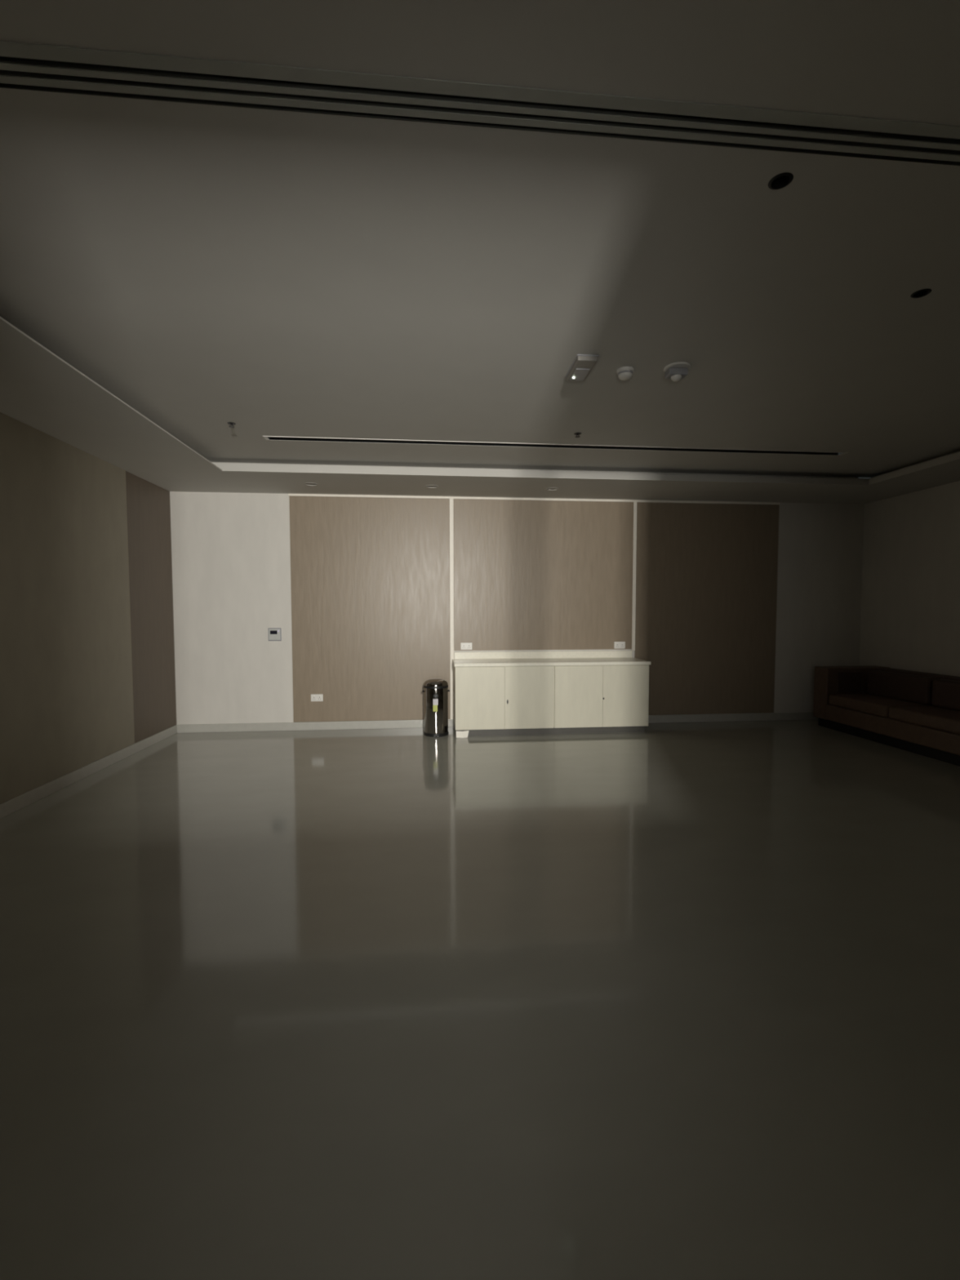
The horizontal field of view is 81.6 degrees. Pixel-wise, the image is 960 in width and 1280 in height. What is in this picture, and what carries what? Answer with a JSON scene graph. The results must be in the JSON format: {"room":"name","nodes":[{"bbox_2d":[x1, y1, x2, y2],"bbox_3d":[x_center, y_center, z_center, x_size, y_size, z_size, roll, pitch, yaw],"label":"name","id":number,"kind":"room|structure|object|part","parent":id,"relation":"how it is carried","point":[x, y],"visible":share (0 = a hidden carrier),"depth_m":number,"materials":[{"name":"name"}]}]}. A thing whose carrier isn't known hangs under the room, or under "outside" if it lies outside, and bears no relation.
{"room":"empty function room","nodes":[
{"label":"empty function room","id":0,"kind":"room"},
{"bbox_2d":[0,719,959,1279],"bbox_3d":[1.087,1.345,3.401,9.110,0.100,7.820,0,3,-5],"label":"floor","id":1,"kind":"structure","parent":0,"point":[665,1001],"depth_m":2.02,"materials":[{"name":"tile"}]},
{"bbox_2d":[422,678,449,737],"bbox_3d":[-0.523,0.793,6.647,0.306,0.673,0.298,3,4,42],"label":"pedal bin","id":2,"kind":"object","parent":1,"relation":"on","point":[435,691],"visible":1,"depth_m":6.53,"materials":[{"name":"silver metal"}]},
{"bbox_3d":[-0.526,0.497,6.634,0.286,0.081,0.286,0,3,-5],"label":"lid","id":3,"kind":"part","parent":2,"relation":"part of","materials":[{"name":"metal"}]},
{"bbox_2d":[456,730,468,737],"bbox_3d":[-0.203,1.097,6.463,0.152,0.080,0.030,0,3,-5],"label":"paper card","id":4,"kind":"object","parent":1,"relation":"on","point":[464,734],"visible":1,"depth_m":6.46,"materials":[{"name":"white paper"}]},
{"bbox_2d":[453,665,648,735],"bbox_3d":[0.849,0.705,6.880,2.338,0.822,0.561,0,3,-5],"label":"base cabinet","id":5,"kind":"object","parent":1,"relation":"on","point":[576,699],"visible":0.98,"depth_m":6.61,"materials":[{"name":"beige laminate"}]},
{"bbox_3d":[0.000,0.685,6.533,0.583,0.740,0.020,0,3,-5],"label":"door","id":6,"kind":"part","parent":5,"relation":"part of","materials":[{"name":"beige laminate"}]},
{"bbox_3d":[0.586,0.681,6.588,0.590,0.740,0.020,0,3,-5],"label":"door","id":7,"kind":"part","parent":5,"relation":"part of","materials":[{"name":"beige laminate"}]},
{"bbox_2d":[452,657,651,666],"bbox_3d":[0.852,0.272,6.849,2.368,0.042,0.562,0,3,-5],"label":"countertop","id":8,"kind":"structure","parent":5,"relation":"on","point":[557,661],"depth_m":6.66,"materials":[{"name":"white stone"}]},
{"bbox_3d":[1.179,0.677,6.645,0.586,0.740,0.020,0,3,-5],"label":"door","id":9,"kind":"part","parent":5,"relation":"part of","materials":[{"name":"beige laminate"}]},
{"bbox_3d":[1.755,0.674,6.699,0.568,0.740,0.020,0,3,-5],"label":"door","id":10,"kind":"part","parent":5,"relation":"part of","materials":[{"name":"beige laminate"}]},
{"bbox_2d":[813,666,959,766],"bbox_3d":[4.884,0.796,5.636,0.860,0.757,3.200,0,3,-5],"label":"sofa","id":11,"kind":"object","parent":1,"relation":"on","point":[918,713],"visible":1,"depth_m":6.25,"materials":[{"name":"brown leather"}]},
{"bbox_3d":[4.744,0.668,7.105,0.860,0.652,0.240,0,3,-5],"label":"armrest","id":12,"kind":"part","parent":11,"relation":"part of","materials":[{"name":"brown leather"}]},
{"bbox_2d":[828,693,933,717],"bbox_3d":[4.699,0.764,6.522,0.640,0.130,0.892,0,3,-5],"label":"seat cushion","id":13,"kind":"object","parent":11,"relation":"on","point":[870,705],"depth_m":6.44,"materials":[{"name":"brown leather"}]},
{"bbox_2d":[866,670,937,705],"bbox_3d":[4.948,0.550,6.535,0.160,0.305,0.880,0,3,-5],"label":"cushion","id":14,"kind":"object","parent":11,"relation":"on","point":[916,688],"depth_m":6.45,"materials":[{"name":"brown leather"}]},
{"bbox_3d":[5.202,0.648,5.659,0.220,0.450,3.160,0,3,-5],"label":"backrest","id":15,"kind":"part","parent":11,"relation":"part of","materials":[{"name":"brown leather"}]},
{"bbox_2d":[888,706,959,734],"bbox_3d":[4.785,0.810,5.627,0.640,0.130,0.892,0,3,-5],"label":"seat cushion","id":16,"kind":"object","parent":11,"relation":"on","point":[943,720],"depth_m":5.66,"materials":[{"name":"brown leather"}]},
{"bbox_2d":[931,679,959,711],"bbox_3d":[5.033,0.596,5.640,0.160,0.305,0.880,0,3,-5],"label":"cushion","id":17,"kind":"object","parent":11,"relation":"on","point":[945,693],"depth_m":5.89,"materials":[{"name":"brown leather"}]},
{"bbox_2d":[0,0,959,477],"bbox_3d":[1.141,-1.705,2.842,7.510,0.001,6.630,0,3,-5],"label":"ceiling","id":18,"kind":"structure","parent":0,"point":[207,267],"depth_m":2.36,"materials":[{"name":"paint"}]},
{"bbox_2d":[227,422,235,427],"bbox_3d":[-2.055,-1.777,4.601,0.064,0.029,0.064,0,3,-5],"label":"sprinkler head","id":19,"kind":"object","parent":18,"relation":"attached to","point":[228,423],"visible":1,"depth_m":4.60},
{"bbox_2d":[0,40,959,165],"bbox_3d":[1.237,-1.677,1.829,7.190,0.056,0.146,0,3,-5],"label":"track","id":20,"kind":"object","parent":18,"relation":"attached to","point":[23,65],"visible":0.95,"depth_m":1.70,"materials":[{"name":"grey metal"}]},
{"bbox_3d":[1.233,-1.656,1.872,7.190,0.010,0.024,0,3,-5],"label":"rail","id":21,"kind":"part","parent":20,"relation":"part of","materials":[{"name":"grey metal"}]},
{"bbox_2d":[262,435,848,455],"bbox_3d":[0.841,-1.867,5.249,5.570,0.084,0.125,0,3,-5],"label":"ceiling vent","id":22,"kind":"object","parent":18,"relation":"in","point":[271,437],"visible":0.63,"depth_m":5.26,"materials":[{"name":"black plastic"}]},
{"bbox_2d":[573,432,581,437],"bbox_3d":[0.857,-1.795,4.878,0.064,0.029,0.064,0,3,-5],"label":"sprinkler head","id":23,"kind":"object","parent":18,"relation":"attached to","point":[575,433],"visible":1,"depth_m":4.87},
{"bbox_2d":[565,354,599,381],"bbox_3d":[0.644,-1.716,3.529,0.136,0.047,0.314,0,3,-4],"label":"emergency light","id":24,"kind":"object","parent":18,"relation":"attached to","point":[582,365],"visible":1,"depth_m":3.48,"materials":[{"name":"grey plastic"}]},
{"bbox_2d":[616,366,634,380],"bbox_3d":[0.939,-1.715,3.592,0.114,0.056,0.114,0,3,-5],"label":"smoke detector","id":25,"kind":"object","parent":18,"relation":"attached to","point":[624,373],"visible":1,"depth_m":3.56,"materials":[{"name":"white plastic"}]},
{"bbox_2d":[617,370,633,374],"bbox_3d":[0.939,-1.716,3.592,0.097,0.010,0.097,0,3,-5],"label":"grille","id":26,"kind":"object","parent":25,"relation":"attached to","point":[620,372],"depth_m":3.55,"materials":[{"name":"grey plastic"}]},
{"bbox_2d":[663,361,690,382],"bbox_3d":[1.259,-1.701,3.553,0.164,0.082,0.164,0,3,-5],"label":"ceiling sensor","id":27,"kind":"object","parent":18,"relation":"attached to","point":[676,371],"visible":1,"depth_m":3.53,"materials":[{"name":"white plastic"}]},
{"bbox_3d":[1.259,-1.736,3.551,0.164,0.012,0.164,0,3,-5],"label":"mounting plate","id":28,"kind":"part","parent":27,"relation":"part of","materials":[{"name":"white plastic"}]},
{"bbox_2d":[768,172,793,190],"bbox_3d":[1.089,-1.690,2.014,0.082,0.064,0.082,0,3,-5],"label":"recessed light","id":29,"kind":"object","parent":18,"relation":"in","point":[781,180],"visible":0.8,"depth_m":2.03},
{"bbox_2d":[910,288,931,297],"bbox_3d":[2.163,-1.728,2.726,0.082,0.064,0.082,0,3,-5],"label":"recessed light","id":30,"kind":"object","parent":18,"relation":"in","point":[922,292],"visible":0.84,"depth_m":2.74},
{"bbox_2d":[169,491,864,724],"bbox_3d":[0.719,-0.500,7.154,9.110,3.200,0.100,0,3,-5],"label":"wall","id":31,"kind":"structure","parent":0,"point":[231,551],"depth_m":6.80,"materials":[{"name":"paint"}]},
{"bbox_2d":[267,627,281,640],"bbox_3d":[-2.513,-0.067,6.808,0.156,0.160,0.021,0,3,-5],"label":"wall control","id":32,"kind":"object","parent":31,"relation":"attached to","point":[274,633],"visible":1,"depth_m":6.80,"materials":[{"name":"grey plastic"}]},
{"bbox_2d":[304,482,318,485],"bbox_3d":[-1.894,-1.755,6.242,0.152,0.016,0.152,0,3,-5],"label":"recessed light","id":33,"kind":"object","parent":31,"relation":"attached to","point":[305,483],"visible":0.98,"depth_m":6.28,"materials":[{"name":"paint"}]},
{"bbox_2d":[288,496,450,722],"bbox_3d":[-1.346,-0.370,6.909,1.940,2.767,0.010,0,3,-5],"label":"wall panel","id":34,"kind":"object","parent":31,"relation":"attached to","point":[370,576],"visible":1,"depth_m":6.90,"materials":[{"name":"brown wood"}]},
{"bbox_2d":[311,693,323,701],"bbox_3d":[-2.020,0.716,6.888,0.146,0.090,0.014,0,3,-5],"label":"wall socket","id":35,"kind":"object","parent":34,"relation":"attached to","point":[314,697],"visible":1,"depth_m":6.88,"materials":[{"name":"white plastic"}]},
{"bbox_2d":[425,484,438,488],"bbox_3d":[-0.549,-1.763,6.365,0.152,0.016,0.152,0,3,-5],"label":"recessed light","id":36,"kind":"object","parent":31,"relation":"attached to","point":[427,486],"visible":0.99,"depth_m":6.41,"materials":[{"name":"paint"}]},
{"bbox_2d":[448,498,453,719],"bbox_3d":[-0.354,-0.375,6.997,0.050,2.770,0.022,0,3,-5],"label":"trim","id":37,"kind":"structure","parent":31,"relation":"attached to","point":[451,500],"depth_m":6.98,"materials":[{"name":"white paint"}]},
{"bbox_2d":[0,316,959,503],"bbox_3d":[1.083,-1.663,3.246,8.910,0.125,7.620,0,3,-5],"label":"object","id":38,"kind":"structure","parent":31,"relation":"attached to","point":[39,389],"depth_m":5.92,"materials":[{"name":"paint"}]},
{"bbox_2d":[177,711,818,733],"bbox_3d":[0.726,1.051,7.177,8.910,0.100,0.014,0,3,-5],"label":"baseboard","id":39,"kind":"structure","parent":31,"relation":"attached to","point":[183,728],"depth_m":6.98,"materials":[{"name":"tile"}]},
{"bbox_2d":[288,493,779,504],"bbox_3d":[0.815,-1.780,7.039,6.305,0.029,0.016,0,3,-5],"label":"trim","id":40,"kind":"structure","parent":31,"relation":"attached to","point":[289,495],"depth_m":7.01,"materials":[{"name":"white paint"}]},
{"bbox_2d":[453,650,632,659],"bbox_3d":[0.825,0.190,7.129,2.312,0.090,0.040,0,3,-5],"label":"backsplash","id":41,"kind":"structure","parent":31,"relation":"attached to","point":[573,654],"depth_m":7.11,"materials":[{"name":"white stone"}]},
{"bbox_2d":[453,498,633,650],"bbox_3d":[0.822,-0.819,7.092,2.314,1.894,0.010,0,3,-5],"label":"wall panel","id":42,"kind":"object","parent":31,"relation":"attached to","point":[529,575],"visible":1,"depth_m":7.09,"materials":[{"name":"brown wood"}]},
{"bbox_2d":[460,642,471,649],"bbox_3d":[-0.171,0.078,7.032,0.146,0.090,0.014,0,3,-5],"label":"wall socket","id":43,"kind":"object","parent":42,"relation":"attached to","point":[464,646],"visible":1,"depth_m":7.03,"materials":[{"name":"white plastic"}]},
{"bbox_2d":[613,641,625,648],"bbox_3d":[1.814,0.066,7.220,0.146,0.090,0.014,0,3,-5],"label":"wall socket","id":44,"kind":"object","parent":42,"relation":"attached to","point":[616,644],"visible":1,"depth_m":7.22,"materials":[{"name":"white plastic"}]},
{"bbox_2d":[631,502,636,650],"bbox_3d":[1.996,-0.818,7.198,0.042,1.913,0.022,0,3,-5],"label":"trim","id":45,"kind":"structure","parent":31,"relation":"attached to","point":[634,535],"depth_m":7.19,"materials":[{"name":"white paint"}]},
{"bbox_2d":[634,502,779,715],"bbox_3d":[2.985,-0.397,7.320,1.941,2.767,0.010,0,3,-5],"label":"wall panel","id":46,"kind":"object","parent":31,"relation":"attached to","point":[706,574],"visible":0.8,"depth_m":7.32,"materials":[{"name":"brown wood"}]},
{"bbox_2d":[546,487,559,490],"bbox_3d":[0.846,-1.772,6.503,0.152,0.016,0.152,0,3,-5],"label":"recessed light","id":47,"kind":"object","parent":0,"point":[548,488],"visible":0.99,"depth_m":6.54,"materials":[{"name":"paint"}]},
{"bbox_2d":[858,480,959,676],"bbox_3d":[5.574,-0.328,3.693,0.100,3.200,7.720,0,3,-5],"label":"wall","id":48,"kind":"structure","parent":0,"point":[910,612],"depth_m":6.72,"materials":[{"name":"paint"}]},
{"bbox_3d":[-3.396,-0.272,2.841,0.100,3.200,7.720,0,3,-5],"label":"wall","id":49,"kind":"structure","parent":0,"visible":0},
{"bbox_2d":[0,412,134,804],"bbox_3d":[-3.302,-0.157,2.527,0.026,2.797,6.400,0,3,-5],"label":"wall panel","id":50,"kind":"object","parent":49,"relation":"attached to","point":[66,684],"visible":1,"depth_m":4.59,"materials":[{"name":"brown wood"}]},
{"bbox_2d":[0,724,177,818],"bbox_3d":[-3.333,1.273,2.970,0.030,0.100,7.606,0,3,-5],"label":"baseboard","id":51,"kind":"structure","parent":49,"relation":"attached to","point":[13,805],"depth_m":4.82,"materials":[{"name":"tile"}]},
{"bbox_2d":[125,471,176,742],"bbox_3d":[-3.653,-0.345,6.197,0.022,2.797,0.980,0,3,-5],"label":"wall panel","id":52,"kind":"object","parent":49,"relation":"attached to","point":[148,504],"visible":1,"depth_m":6.14,"materials":[{"name":"brown wood"}]}
]}

